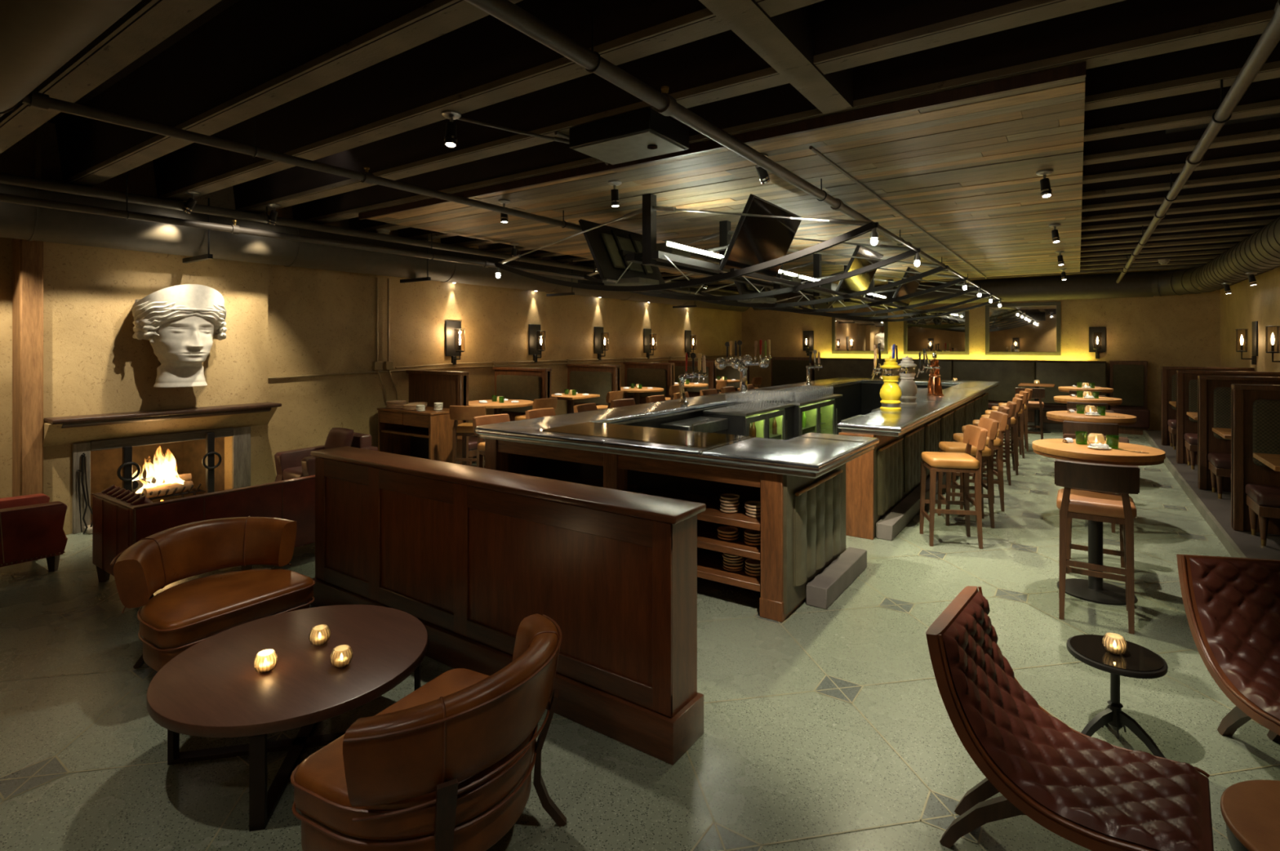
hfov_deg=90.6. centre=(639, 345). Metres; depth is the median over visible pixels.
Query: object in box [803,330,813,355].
wall sconce
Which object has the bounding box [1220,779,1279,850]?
stool
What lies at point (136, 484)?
log
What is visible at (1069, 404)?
bar stool
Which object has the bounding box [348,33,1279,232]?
ceiling beam
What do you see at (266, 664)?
votive
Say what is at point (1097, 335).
wall sconce
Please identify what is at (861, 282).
television
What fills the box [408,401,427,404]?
plate
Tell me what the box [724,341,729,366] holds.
faucet
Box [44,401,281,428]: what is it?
mantel shelf
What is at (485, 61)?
ceiling beam
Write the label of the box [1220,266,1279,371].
wall
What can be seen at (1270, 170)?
ceiling beam
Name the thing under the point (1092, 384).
tumbler
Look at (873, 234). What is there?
socket
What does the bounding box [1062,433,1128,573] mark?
bar stool
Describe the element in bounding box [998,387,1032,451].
bar stool
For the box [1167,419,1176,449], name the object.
bench
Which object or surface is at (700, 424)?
counter
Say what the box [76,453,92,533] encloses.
tongs
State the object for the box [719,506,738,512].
bread bowl
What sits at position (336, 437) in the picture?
armchair backrest
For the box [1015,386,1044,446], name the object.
bar stool
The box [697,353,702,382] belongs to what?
faucet
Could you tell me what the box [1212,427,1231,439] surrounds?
table
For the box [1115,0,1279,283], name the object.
ceiling pipe
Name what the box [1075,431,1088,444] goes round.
tumbler
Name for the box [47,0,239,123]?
ceiling
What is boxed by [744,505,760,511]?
bread bowl
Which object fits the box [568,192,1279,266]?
ceiling beam
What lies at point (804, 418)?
beer bottle
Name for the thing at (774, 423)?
beer bottle
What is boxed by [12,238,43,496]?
column
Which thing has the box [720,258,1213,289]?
ceiling beam
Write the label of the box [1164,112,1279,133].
acoustic panel
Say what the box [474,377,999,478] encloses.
countertop
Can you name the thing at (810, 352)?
faucet
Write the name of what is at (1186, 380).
divider
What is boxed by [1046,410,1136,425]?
table
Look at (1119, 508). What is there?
bar stool
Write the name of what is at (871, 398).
bar cabinet
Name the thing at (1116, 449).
table knife
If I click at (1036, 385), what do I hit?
square table
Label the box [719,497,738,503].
bread bowl
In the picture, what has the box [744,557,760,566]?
bread bowl
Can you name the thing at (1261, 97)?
ceiling beam
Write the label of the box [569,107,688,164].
speaker unit
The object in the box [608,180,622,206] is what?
spotlight
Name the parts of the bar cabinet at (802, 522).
post, panel, rail, post, panel, rail, post, panel, tufted panel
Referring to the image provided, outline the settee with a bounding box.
[110,515,315,671]
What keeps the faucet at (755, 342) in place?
on the tap tower at (747, 360)
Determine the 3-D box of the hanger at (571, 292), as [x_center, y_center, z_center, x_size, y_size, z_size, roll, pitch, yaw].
[-1.441,-1.215,11.453,0.640,0.630,0.044,0,0,35]
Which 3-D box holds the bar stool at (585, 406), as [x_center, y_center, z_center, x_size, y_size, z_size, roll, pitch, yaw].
[-0.547,1.296,8.106,0.521,1.071,0.450,0,0,29]
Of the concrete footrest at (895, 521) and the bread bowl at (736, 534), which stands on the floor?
the concrete footrest at (895, 521)
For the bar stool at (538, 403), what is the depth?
9.10 m
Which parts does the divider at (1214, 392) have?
post, cap rail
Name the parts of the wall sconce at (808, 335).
arm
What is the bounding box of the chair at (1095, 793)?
[925,585,1213,850]
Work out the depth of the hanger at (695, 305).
15.02 m
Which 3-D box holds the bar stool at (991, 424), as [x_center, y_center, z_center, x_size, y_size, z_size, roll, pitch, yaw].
[3.412,1.296,6.570,0.521,1.071,0.450,0,0,14]
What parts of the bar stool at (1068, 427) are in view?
backrest, leg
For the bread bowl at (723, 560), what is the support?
on the bread bowl at (724, 564)
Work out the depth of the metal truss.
7.22 m
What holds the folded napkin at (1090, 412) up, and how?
on the plate at (1086, 413)
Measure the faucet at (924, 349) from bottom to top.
0.373 m
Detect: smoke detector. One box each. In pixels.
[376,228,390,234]
[1157,258,1169,264]
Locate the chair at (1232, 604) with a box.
[1176,554,1279,741]
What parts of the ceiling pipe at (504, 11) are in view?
hanger rod, hanger rod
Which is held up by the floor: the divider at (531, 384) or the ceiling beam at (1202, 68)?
the divider at (531, 384)
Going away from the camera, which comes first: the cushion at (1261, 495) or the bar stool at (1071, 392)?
the cushion at (1261, 495)
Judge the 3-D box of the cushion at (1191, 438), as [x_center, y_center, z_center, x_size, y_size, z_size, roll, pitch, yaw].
[8.241,1.325,8.721,1.095,0.110,0.520,0,0,35]
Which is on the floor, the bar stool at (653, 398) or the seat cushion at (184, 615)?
the bar stool at (653, 398)
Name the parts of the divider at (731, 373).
post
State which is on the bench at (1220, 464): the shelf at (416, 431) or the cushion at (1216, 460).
the cushion at (1216, 460)
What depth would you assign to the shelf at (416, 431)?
8.78 m
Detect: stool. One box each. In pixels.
[449,404,485,467]
[472,413,510,467]
[515,396,557,420]
[525,407,555,418]
[573,402,597,412]
[596,390,623,409]
[610,398,635,407]
[645,395,666,403]
[665,384,679,399]
[673,391,689,399]
[699,388,717,395]
[715,379,727,393]
[720,386,735,392]
[737,376,762,391]
[746,383,754,389]
[919,424,987,548]
[937,417,999,528]
[951,410,1008,511]
[961,405,1009,490]
[972,400,1016,485]
[981,396,1022,475]
[985,393,1023,466]
[991,390,1028,457]
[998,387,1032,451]
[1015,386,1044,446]
[1054,458,1139,634]
[1062,420,1118,533]
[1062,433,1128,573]
[1066,401,1107,410]
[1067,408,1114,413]
[1069,390,1102,395]
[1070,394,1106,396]
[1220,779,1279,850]
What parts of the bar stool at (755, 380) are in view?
backrest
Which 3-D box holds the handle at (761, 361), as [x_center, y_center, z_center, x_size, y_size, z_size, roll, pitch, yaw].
[1.847,0.097,9.685,0.044,0.372,0.108,0,0,35]
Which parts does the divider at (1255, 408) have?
post, cap rail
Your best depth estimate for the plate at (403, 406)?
8.53 m
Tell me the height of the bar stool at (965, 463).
1.071 m
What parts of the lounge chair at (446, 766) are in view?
seat, leg, backrest, leg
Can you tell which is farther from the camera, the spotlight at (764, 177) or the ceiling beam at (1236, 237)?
the ceiling beam at (1236, 237)
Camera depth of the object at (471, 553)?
3.29 m
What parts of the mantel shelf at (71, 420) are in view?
cove moulding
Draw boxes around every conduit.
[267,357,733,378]
[372,277,386,403]
[383,278,397,399]
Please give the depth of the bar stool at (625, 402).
8.93 m
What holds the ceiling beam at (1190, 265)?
attached to the ceiling
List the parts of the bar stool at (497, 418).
leg, seat, seat frame, backrest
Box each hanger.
[182,197,213,262]
[400,235,431,283]
[546,259,574,296]
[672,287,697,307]
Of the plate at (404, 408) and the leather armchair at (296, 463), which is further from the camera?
the plate at (404, 408)
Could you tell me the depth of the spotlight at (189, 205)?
6.29 m
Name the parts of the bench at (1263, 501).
leg, leg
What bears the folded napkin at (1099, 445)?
on the plate at (1090, 446)
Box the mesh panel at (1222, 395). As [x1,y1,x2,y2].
[1213,386,1231,439]
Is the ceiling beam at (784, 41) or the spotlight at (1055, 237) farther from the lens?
the spotlight at (1055, 237)
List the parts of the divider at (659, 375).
cap rail, post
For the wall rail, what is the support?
attached to the wall at (320, 321)
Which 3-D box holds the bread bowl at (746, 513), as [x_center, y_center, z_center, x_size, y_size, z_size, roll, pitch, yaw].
[0.826,1.199,4.502,0.150,0.021,0.150,0,0,35]
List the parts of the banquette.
cap rail, frame, seat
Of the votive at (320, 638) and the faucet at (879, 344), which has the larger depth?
the faucet at (879, 344)
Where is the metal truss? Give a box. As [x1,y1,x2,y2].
[493,193,1001,321]
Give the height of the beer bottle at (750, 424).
0.260 m
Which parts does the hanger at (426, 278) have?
rod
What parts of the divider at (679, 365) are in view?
cap rail, post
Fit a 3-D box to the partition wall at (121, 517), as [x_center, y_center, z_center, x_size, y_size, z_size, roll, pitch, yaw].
[-3.322,1.462,5.468,0.896,0.736,1.985,0,0,35]
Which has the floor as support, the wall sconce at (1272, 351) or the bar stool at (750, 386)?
the bar stool at (750, 386)
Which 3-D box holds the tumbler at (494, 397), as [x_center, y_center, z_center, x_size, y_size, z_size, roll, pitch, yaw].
[-2.231,0.814,9.713,0.078,0.090,0.078,0,0,35]
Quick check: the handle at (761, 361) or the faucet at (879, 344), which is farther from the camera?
the handle at (761, 361)
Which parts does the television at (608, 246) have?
mount arm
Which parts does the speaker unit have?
panel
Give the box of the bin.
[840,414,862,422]
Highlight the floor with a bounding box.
[0,426,1279,850]
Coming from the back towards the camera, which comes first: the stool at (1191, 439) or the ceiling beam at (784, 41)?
the stool at (1191, 439)
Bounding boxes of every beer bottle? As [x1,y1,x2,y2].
[749,422,751,435]
[751,422,755,436]
[772,417,777,434]
[802,411,806,426]
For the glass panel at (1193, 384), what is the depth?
9.18 m
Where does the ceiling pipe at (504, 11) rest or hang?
attached to the ceiling panel at (962, 164)
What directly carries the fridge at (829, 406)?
on the floor
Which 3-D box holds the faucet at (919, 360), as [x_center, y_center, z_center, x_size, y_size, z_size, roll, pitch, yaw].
[4.218,0.292,9.533,0.108,0.381,0.076,0,0,35]
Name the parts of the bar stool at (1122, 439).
leg, leg, backrest, cross rail, leg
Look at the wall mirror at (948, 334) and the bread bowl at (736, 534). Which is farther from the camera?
the wall mirror at (948, 334)
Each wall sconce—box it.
[445,320,465,364]
[528,324,545,362]
[594,326,608,359]
[643,328,656,358]
[684,329,696,357]
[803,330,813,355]
[1088,326,1106,358]
[1235,320,1257,364]
[1264,325,1279,362]
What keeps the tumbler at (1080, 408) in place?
on the table at (1057, 415)
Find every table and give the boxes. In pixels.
[146,604,427,831]
[468,399,533,414]
[551,392,599,413]
[620,386,663,404]
[674,382,708,391]
[715,378,739,391]
[1017,382,1055,432]
[1031,438,1165,604]
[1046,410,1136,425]
[1053,395,1122,404]
[1057,386,1113,393]
[1066,634,1168,758]
[1168,400,1176,407]
[1186,411,1197,419]
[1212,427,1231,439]
[1253,452,1279,471]
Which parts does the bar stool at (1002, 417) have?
leg, leg, rail, seat frame, seat, rail, leg, cross rail, backrest, leg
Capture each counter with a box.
[660,416,728,434]
[838,392,988,539]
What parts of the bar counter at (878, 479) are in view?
panel, rail, tufted panel, tufted panel, tufted panel, tufted panel, tufted panel, tufted panel, tufted panel, tufted panel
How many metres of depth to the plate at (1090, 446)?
4.58 m
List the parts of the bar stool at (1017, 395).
seat, leg, backrest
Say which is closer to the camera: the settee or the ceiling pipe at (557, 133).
the settee
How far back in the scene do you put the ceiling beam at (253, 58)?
3.97 m
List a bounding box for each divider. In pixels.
[405,369,468,464]
[493,366,551,421]
[565,364,621,405]
[623,361,674,404]
[668,360,715,397]
[705,359,749,391]
[1161,366,1254,445]
[1176,369,1279,464]
[1197,375,1279,491]
[1231,383,1279,534]
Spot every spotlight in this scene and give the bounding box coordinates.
[181,190,200,213]
[267,203,280,225]
[441,110,461,147]
[497,199,510,222]
[510,242,519,257]
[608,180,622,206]
[755,153,770,183]
[1035,169,1053,197]
[1048,223,1061,243]
[1055,250,1064,265]
[1059,268,1066,279]
[1221,282,1231,293]
[1244,271,1257,285]
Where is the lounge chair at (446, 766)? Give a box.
[290,613,566,850]
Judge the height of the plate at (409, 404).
0.023 m
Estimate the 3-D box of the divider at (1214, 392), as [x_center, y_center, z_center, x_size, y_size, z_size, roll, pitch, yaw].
[7.239,1.048,7.334,1.165,1.365,0.180,0,0,35]
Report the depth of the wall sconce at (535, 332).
11.63 m
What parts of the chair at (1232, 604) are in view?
leg, leg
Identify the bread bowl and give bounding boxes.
[716,525,738,533]
[717,531,739,537]
[717,533,738,540]
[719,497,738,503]
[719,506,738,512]
[720,493,739,500]
[720,501,739,506]
[720,504,739,510]
[722,553,742,559]
[722,559,743,565]
[722,564,743,571]
[723,552,739,556]
[723,556,743,562]
[723,562,743,568]
[743,528,760,536]
[743,533,760,538]
[743,538,760,545]
[744,500,760,507]
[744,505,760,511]
[744,536,760,542]
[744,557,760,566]
[745,508,760,514]
[745,511,760,517]
[745,563,760,569]
[745,565,760,573]
[745,569,760,576]
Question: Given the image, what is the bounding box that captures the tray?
[536,422,751,448]
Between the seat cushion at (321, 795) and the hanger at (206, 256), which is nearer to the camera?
the seat cushion at (321, 795)
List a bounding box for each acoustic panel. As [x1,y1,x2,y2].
[1140,177,1278,194]
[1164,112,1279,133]
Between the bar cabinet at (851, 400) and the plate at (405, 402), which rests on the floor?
the bar cabinet at (851, 400)
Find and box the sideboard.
[377,406,462,464]
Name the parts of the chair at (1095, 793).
leg, leg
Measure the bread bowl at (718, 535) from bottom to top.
0.023 m
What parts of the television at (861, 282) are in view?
mount arm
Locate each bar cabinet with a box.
[484,438,845,622]
[624,382,861,431]
[861,382,951,414]
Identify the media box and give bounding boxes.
[602,276,658,285]
[736,297,776,302]
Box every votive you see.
[253,648,278,673]
[308,624,330,644]
[329,644,352,667]
[1102,633,1127,654]
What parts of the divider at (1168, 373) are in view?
post, cap rail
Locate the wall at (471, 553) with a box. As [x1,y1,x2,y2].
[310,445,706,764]
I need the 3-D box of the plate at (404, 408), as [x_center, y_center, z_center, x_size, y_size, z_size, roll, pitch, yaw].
[-3.112,0.863,8.636,0.230,0.023,0.230,0,0,35]
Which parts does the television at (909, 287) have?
mount arm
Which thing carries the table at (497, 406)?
on the floor
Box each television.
[578,218,665,284]
[698,194,802,282]
[733,280,776,303]
[800,278,833,311]
[809,244,883,300]
[872,266,922,307]
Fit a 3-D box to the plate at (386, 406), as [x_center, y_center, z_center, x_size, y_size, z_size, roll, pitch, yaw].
[-3.417,0.863,8.881,0.270,0.023,0.270,0,0,35]
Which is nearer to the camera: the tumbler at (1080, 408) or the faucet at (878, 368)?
the tumbler at (1080, 408)
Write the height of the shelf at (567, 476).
0.050 m
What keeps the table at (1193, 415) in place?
on the platform
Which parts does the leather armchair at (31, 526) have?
arm, nail trim, leg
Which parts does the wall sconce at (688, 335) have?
plate, arm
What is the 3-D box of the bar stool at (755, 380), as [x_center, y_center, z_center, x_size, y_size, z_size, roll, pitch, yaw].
[2.671,1.296,15.357,0.521,1.071,0.450,0,0,35]
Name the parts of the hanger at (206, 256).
rod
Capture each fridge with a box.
[702,400,795,439]
[760,392,842,437]
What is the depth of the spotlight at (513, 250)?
9.11 m
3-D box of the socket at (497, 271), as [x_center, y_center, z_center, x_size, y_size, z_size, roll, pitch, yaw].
[-1.660,-0.885,7.410,0.068,0.080,0.066,0,0,35]
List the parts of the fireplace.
surround post, fire grate, surround post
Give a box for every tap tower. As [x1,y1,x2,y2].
[678,352,707,404]
[715,339,772,393]
[804,349,822,384]
[871,342,902,410]
[891,343,917,405]
[916,348,944,395]
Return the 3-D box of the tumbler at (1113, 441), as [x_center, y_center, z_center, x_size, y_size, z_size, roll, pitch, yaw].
[3.458,0.704,4.636,0.078,0.090,0.078,0,0,35]
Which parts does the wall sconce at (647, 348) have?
plate, arm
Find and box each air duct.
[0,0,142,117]
[0,182,750,311]
[752,271,1154,310]
[1151,216,1279,296]
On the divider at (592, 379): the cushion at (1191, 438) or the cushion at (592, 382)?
the cushion at (592, 382)
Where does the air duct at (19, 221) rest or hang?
hanging from the ceiling beam
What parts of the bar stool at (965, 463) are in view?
leg, cross rail, leg, rail, seat frame, seat, rail, leg, cross rail, backrest, leg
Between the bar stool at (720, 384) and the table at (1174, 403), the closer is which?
the table at (1174, 403)
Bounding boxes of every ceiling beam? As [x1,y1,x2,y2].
[0,0,221,153]
[54,0,522,186]
[152,0,823,201]
[232,0,1124,213]
[291,0,1277,223]
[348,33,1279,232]
[397,77,1279,240]
[440,116,1279,247]
[478,139,1279,253]
[516,160,1279,257]
[541,177,1279,262]
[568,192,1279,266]
[592,204,1279,267]
[660,214,1279,271]
[660,224,1266,276]
[662,233,1252,279]
[673,240,1240,281]
[698,0,853,114]
[706,253,1222,287]
[707,247,1230,284]
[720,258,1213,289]
[733,262,1206,290]
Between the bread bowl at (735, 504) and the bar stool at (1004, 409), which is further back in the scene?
the bar stool at (1004, 409)
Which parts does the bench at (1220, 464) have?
leg, leg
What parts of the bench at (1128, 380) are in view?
frame, seat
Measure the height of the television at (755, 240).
0.689 m
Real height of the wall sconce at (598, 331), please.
0.700 m
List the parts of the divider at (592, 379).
cap rail, post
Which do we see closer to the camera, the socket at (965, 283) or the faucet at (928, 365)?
the socket at (965, 283)
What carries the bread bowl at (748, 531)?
on the bread bowl at (744, 534)
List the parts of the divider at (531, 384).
cap rail, post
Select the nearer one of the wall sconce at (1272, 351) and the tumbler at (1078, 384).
the wall sconce at (1272, 351)
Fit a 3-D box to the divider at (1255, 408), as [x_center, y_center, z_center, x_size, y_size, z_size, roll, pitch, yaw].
[6.073,1.048,5.648,1.165,1.365,0.180,0,0,35]
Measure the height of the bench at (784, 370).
1.500 m
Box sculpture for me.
[131,284,226,386]
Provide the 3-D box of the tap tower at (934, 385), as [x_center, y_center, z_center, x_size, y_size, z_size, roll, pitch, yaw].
[4.377,0.400,9.534,0.369,0.700,0.264,0,0,35]
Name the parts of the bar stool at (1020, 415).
seat, leg, leg, backrest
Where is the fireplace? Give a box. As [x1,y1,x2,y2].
[43,406,277,534]
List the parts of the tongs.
arm, arm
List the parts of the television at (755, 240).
mount arm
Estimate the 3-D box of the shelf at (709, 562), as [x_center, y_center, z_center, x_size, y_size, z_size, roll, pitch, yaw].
[0.468,1.650,4.844,1.210,0.050,0.500,0,0,35]
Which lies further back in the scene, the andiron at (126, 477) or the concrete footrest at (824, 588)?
the andiron at (126, 477)
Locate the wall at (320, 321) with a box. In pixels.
[0,129,741,497]
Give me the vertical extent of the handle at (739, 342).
0.381 m
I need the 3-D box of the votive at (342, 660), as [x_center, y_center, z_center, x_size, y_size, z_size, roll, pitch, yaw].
[-1.313,1.370,2.787,0.092,0.080,0.090,0,0,-5]
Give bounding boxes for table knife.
[1115,448,1148,453]
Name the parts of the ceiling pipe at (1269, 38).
hanger rod, hanger rod, hanger rod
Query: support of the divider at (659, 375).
on the floor
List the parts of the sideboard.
drawer, drawer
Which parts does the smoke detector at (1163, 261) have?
casing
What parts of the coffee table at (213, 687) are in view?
leg, leg, leg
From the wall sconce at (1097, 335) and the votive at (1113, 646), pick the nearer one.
the votive at (1113, 646)
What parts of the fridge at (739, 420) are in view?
door, handle, door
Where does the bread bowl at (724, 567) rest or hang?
on the bar cabinet at (802, 522)
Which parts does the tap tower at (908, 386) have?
lid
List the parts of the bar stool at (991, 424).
leg, cross rail, leg, rail, seat frame, seat, rail, leg, cross rail, backrest, leg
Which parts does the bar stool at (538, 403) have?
seat, backrest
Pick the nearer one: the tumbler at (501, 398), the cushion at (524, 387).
the tumbler at (501, 398)
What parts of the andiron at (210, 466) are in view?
post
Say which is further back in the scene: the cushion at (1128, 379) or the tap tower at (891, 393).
the cushion at (1128, 379)
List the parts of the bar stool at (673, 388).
backrest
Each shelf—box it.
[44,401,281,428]
[381,426,428,437]
[520,469,639,492]
[638,487,760,530]
[697,519,760,559]
[697,546,760,591]
[769,433,781,438]
[802,422,825,430]
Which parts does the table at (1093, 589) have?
post, foot plate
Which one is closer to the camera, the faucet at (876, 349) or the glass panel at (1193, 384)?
the faucet at (876, 349)
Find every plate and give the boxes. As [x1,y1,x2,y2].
[386,400,406,403]
[386,401,406,404]
[386,404,403,406]
[386,405,403,408]
[402,403,420,406]
[403,405,417,408]
[403,407,417,409]
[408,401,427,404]
[1084,413,1099,415]
[1087,445,1111,449]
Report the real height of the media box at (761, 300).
0.060 m
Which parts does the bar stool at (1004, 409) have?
seat, rail, rail, leg, backrest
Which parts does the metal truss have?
bulb, rib lamp, tie rod, post, tie rod, tie rod, rail, post, bar canopy, tie rod, rail, tie rod, post, tie rod, tube light, tie rod, tube light, post, tie rod, rail, post, tie rod, post, rib lamp, bulb, tube light, tie rod, post, rib lamp, bulb, tie rod, tie rod, tie rod, rib lamp, rib lamp, rib lamp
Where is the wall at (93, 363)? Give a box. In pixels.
[35,121,267,534]
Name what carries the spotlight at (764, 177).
attached to the ceiling panel at (962, 164)
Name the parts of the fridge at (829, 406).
door, door, handle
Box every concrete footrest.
[805,546,866,608]
[875,471,951,540]
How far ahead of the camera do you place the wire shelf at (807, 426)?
9.61 m
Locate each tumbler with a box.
[492,395,497,401]
[498,395,504,402]
[564,388,568,394]
[572,389,576,395]
[1075,404,1084,413]
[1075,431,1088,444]
[1076,382,1082,386]
[1076,390,1083,396]
[1089,382,1094,387]
[1092,391,1098,398]
[1097,406,1106,415]
[1106,434,1119,448]
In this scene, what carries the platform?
on the floor
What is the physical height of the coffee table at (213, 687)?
0.420 m
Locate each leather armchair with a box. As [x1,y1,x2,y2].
[0,493,67,571]
[274,431,377,480]
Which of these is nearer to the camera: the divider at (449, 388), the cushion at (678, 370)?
the divider at (449, 388)
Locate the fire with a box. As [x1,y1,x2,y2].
[132,455,183,501]
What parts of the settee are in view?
leg, backrest, seat, leg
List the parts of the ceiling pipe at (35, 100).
hanger rod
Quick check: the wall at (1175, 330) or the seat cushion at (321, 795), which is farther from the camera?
the wall at (1175, 330)
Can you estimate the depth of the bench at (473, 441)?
8.96 m
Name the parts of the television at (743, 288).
mount arm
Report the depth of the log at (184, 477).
7.01 m
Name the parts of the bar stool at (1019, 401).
seat, rail, leg, leg, backrest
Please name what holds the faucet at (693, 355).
on the tap tower at (682, 377)
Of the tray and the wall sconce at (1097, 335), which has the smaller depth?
the tray
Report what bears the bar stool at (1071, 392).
on the floor
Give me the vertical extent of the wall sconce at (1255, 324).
0.700 m
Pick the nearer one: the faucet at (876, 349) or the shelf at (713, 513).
the shelf at (713, 513)
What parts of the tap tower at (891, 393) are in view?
lid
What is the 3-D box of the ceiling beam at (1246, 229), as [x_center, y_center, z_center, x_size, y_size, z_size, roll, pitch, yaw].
[4.305,-1.825,11.394,10.618,0.590,0.280,0,0,35]
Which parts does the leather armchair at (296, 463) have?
arm, arm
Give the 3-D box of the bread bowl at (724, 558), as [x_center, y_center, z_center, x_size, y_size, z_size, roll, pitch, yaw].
[0.680,1.551,4.603,0.152,0.020,0.152,0,0,35]
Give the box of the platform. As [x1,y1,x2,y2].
[1142,429,1279,559]
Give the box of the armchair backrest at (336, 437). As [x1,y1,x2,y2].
[324,427,353,448]
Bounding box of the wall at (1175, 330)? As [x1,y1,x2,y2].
[741,267,1220,430]
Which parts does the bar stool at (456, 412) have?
leg, seat, leg, cross rail, seat frame, backrest, leg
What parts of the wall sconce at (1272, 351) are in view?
bulb, arm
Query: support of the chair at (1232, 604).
on the floor
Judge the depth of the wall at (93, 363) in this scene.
6.50 m
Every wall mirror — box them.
[831,312,888,354]
[903,307,968,355]
[985,301,1061,355]
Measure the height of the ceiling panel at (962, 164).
0.070 m
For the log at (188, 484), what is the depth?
6.85 m
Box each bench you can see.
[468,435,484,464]
[771,356,814,386]
[1109,360,1149,435]
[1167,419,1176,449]
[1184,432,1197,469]
[1208,452,1231,498]
[1245,483,1279,546]
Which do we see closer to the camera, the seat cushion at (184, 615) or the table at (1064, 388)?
the seat cushion at (184, 615)
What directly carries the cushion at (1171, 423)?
on the bench at (1171, 423)
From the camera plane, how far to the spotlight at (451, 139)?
4.14 m
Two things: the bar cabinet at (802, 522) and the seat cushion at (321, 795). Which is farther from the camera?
the bar cabinet at (802, 522)
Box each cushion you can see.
[139,568,313,648]
[283,466,302,479]
[293,667,535,839]
[468,435,484,450]
[496,374,541,413]
[569,370,611,404]
[626,368,666,397]
[674,365,708,392]
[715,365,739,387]
[814,358,879,380]
[880,359,952,380]
[952,360,1035,401]
[1035,361,1106,404]
[1113,364,1143,406]
[1167,419,1176,428]
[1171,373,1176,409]
[1184,432,1197,444]
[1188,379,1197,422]
[1208,452,1231,468]
[1245,483,1279,507]
[1252,399,1279,466]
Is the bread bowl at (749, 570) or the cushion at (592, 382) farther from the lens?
the cushion at (592, 382)
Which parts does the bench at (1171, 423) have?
leg, leg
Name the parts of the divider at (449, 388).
cap rail, post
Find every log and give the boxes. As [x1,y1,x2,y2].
[132,475,163,488]
[140,480,193,497]
[155,473,191,483]
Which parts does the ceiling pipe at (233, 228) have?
hanger rod, hanger rod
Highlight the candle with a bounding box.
[1087,432,1105,444]
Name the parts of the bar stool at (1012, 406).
seat, rail, leg, leg, backrest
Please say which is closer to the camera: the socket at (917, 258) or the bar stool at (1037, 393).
the socket at (917, 258)
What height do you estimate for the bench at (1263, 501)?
0.460 m
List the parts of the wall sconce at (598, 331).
plate, arm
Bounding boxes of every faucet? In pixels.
[684,352,688,382]
[689,352,696,382]
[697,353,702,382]
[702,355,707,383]
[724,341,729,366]
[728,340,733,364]
[734,340,738,364]
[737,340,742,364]
[754,341,757,364]
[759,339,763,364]
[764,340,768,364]
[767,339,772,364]
[808,351,812,370]
[813,349,817,369]
[817,351,820,370]
[871,344,880,376]
[871,347,880,379]
[875,342,880,374]
[892,343,895,358]
[895,345,897,362]
[916,351,924,377]
[920,348,928,373]
[924,348,929,372]
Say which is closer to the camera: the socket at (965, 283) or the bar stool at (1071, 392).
the socket at (965, 283)
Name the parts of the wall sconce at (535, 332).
plate, arm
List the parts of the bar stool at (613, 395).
seat, backrest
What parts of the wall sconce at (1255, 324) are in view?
bulb, arm, plate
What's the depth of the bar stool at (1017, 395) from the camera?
9.69 m
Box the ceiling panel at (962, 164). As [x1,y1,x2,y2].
[358,62,1085,284]
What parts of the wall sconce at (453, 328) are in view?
plate, arm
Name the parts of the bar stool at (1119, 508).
leg, cross rail, seat frame, cross rail, seat, backrest, leg, leg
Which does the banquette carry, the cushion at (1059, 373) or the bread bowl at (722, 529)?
the cushion at (1059, 373)
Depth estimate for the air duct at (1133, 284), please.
13.97 m
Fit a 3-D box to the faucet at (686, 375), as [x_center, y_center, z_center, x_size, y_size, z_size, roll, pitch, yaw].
[0.600,0.284,8.128,0.032,0.378,0.108,0,0,35]
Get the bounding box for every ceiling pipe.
[0,172,739,294]
[0,173,764,303]
[21,90,719,262]
[457,116,608,164]
[464,0,978,285]
[554,130,569,139]
[808,146,986,278]
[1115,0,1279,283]
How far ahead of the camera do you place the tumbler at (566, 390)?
11.10 m
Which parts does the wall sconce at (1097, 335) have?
arm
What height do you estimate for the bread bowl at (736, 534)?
0.023 m
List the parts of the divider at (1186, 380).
post, cap rail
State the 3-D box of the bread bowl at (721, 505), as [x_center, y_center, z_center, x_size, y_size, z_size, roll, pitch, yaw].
[0.652,1.175,4.616,0.140,0.022,0.140,0,0,35]
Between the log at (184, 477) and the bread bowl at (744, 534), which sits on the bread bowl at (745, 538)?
the bread bowl at (744, 534)
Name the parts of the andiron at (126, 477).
post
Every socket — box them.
[495,266,501,273]
[869,227,878,238]
[913,252,920,261]
[962,280,967,285]
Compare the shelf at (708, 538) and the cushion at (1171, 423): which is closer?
the shelf at (708, 538)
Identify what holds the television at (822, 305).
attached to the metal truss
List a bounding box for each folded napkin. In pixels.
[1062,437,1073,442]
[1085,411,1098,414]
[1089,442,1109,448]
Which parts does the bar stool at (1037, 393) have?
backrest, cross rail, cross rail, seat frame, seat, leg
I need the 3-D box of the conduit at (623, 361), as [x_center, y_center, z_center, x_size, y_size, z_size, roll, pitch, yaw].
[-0.982,0.376,13.044,0.045,0.086,12.860,0,0,35]
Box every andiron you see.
[116,445,140,492]
[192,431,222,493]
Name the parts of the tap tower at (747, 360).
globe, globe, globe, globe, globe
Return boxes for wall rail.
[395,355,733,368]
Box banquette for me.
[814,357,1106,430]
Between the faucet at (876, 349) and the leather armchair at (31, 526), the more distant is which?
the faucet at (876, 349)
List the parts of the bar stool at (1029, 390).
seat, leg, leg, backrest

